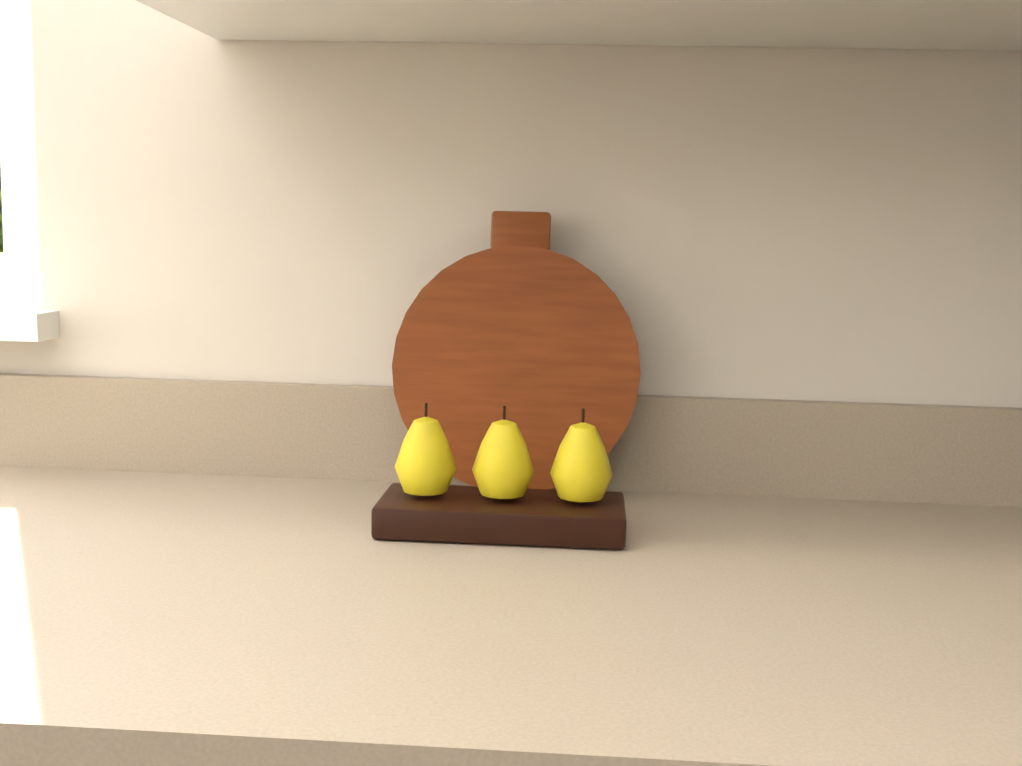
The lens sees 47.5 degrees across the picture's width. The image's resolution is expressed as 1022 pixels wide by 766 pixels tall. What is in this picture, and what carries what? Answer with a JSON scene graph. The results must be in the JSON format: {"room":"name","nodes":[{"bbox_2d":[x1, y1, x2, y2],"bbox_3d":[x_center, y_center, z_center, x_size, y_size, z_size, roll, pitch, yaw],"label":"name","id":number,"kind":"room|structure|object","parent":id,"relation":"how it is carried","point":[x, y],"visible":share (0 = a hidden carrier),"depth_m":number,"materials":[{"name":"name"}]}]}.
{"room":"kitchen","nodes":[
{"label":"kitchen","id":0,"kind":"room"},
{"bbox_2d":[0,0,1021,407],"bbox_3d":[-2.174,-0.335,1.417,6.800,2.550,0.150,2,8,4],"label":"wall","id":1,"kind":"structure","parent":0,"point":[826,224],"depth_m":1.20,"materials":[{"name":"paint"}]},
{"bbox_2d":[0,0,59,341],"bbox_3d":[-0.966,-0.672,1.238,0.990,1.215,0.160,2,8,4],"label":"window","id":2,"kind":"structure","parent":1,"relation":"in","point":[19,273],"depth_m":1.26,"materials":[{"name":"plastic"}]},
{"bbox_2d":[136,0,703,45],"bbox_3d":[-0.077,-0.779,0.963,0.457,0.915,0.322,2,8,4],"label":"upper cabinet","id":3,"kind":"object","parent":1,"relation":"attached to","point":[580,22],"depth_m":1.05,"materials":[{"name":"white wood"}]},
{"bbox_2d":[684,0,1021,50],"bbox_3d":[0.303,-0.766,0.937,0.305,0.915,0.322,2,8,4],"label":"upper cabinet","id":4,"kind":"object","parent":1,"relation":"attached to","point":[944,24],"depth_m":1.02,"materials":[{"name":"white wood"}]},
{"bbox_3d":[-2.462,1.464,-1.932,6.800,0.100,7.300,2,8,4],"label":"floor","id":5,"kind":"structure","parent":0,"visible":0},
{"bbox_2d":[0,373,1021,765],"bbox_3d":[-0.789,0.529,1.024,3.623,1.014,0.660,2,8,4],"label":"countertop","id":6,"kind":"structure","parent":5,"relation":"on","point":[202,573],"depth_m":0.57,"materials":[{"name":"laminate"}]},
{"bbox_2d":[371,403,626,549],"bbox_3d":[-0.007,0.077,1.038,0.220,0.114,0.100,2,8,4],"label":"pears","id":7,"kind":"object","parent":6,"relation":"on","point":[501,503],"visible":1,"depth_m":1.01,"materials":[{"name":"yellow food"}]},
{"bbox_2d":[392,211,640,488],"bbox_3d":[0.005,-0.030,1.170,0.250,0.282,0.063,2,8,4],"label":"round cutting board","id":8,"kind":"object","parent":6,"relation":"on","point":[526,326],"visible":0.94,"depth_m":1.16,"materials":[{"name":"brown wood"}]},
{"label":"outside","id":9,"kind":"structure","parent":0,"visible":0},
{"bbox_2d":[0,168,3,252],"bbox_3d":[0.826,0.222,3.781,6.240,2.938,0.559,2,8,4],"label":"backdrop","id":10,"kind":"structure","parent":9,"point":[1,236],"depth_m":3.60,"materials":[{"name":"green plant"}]}
]}

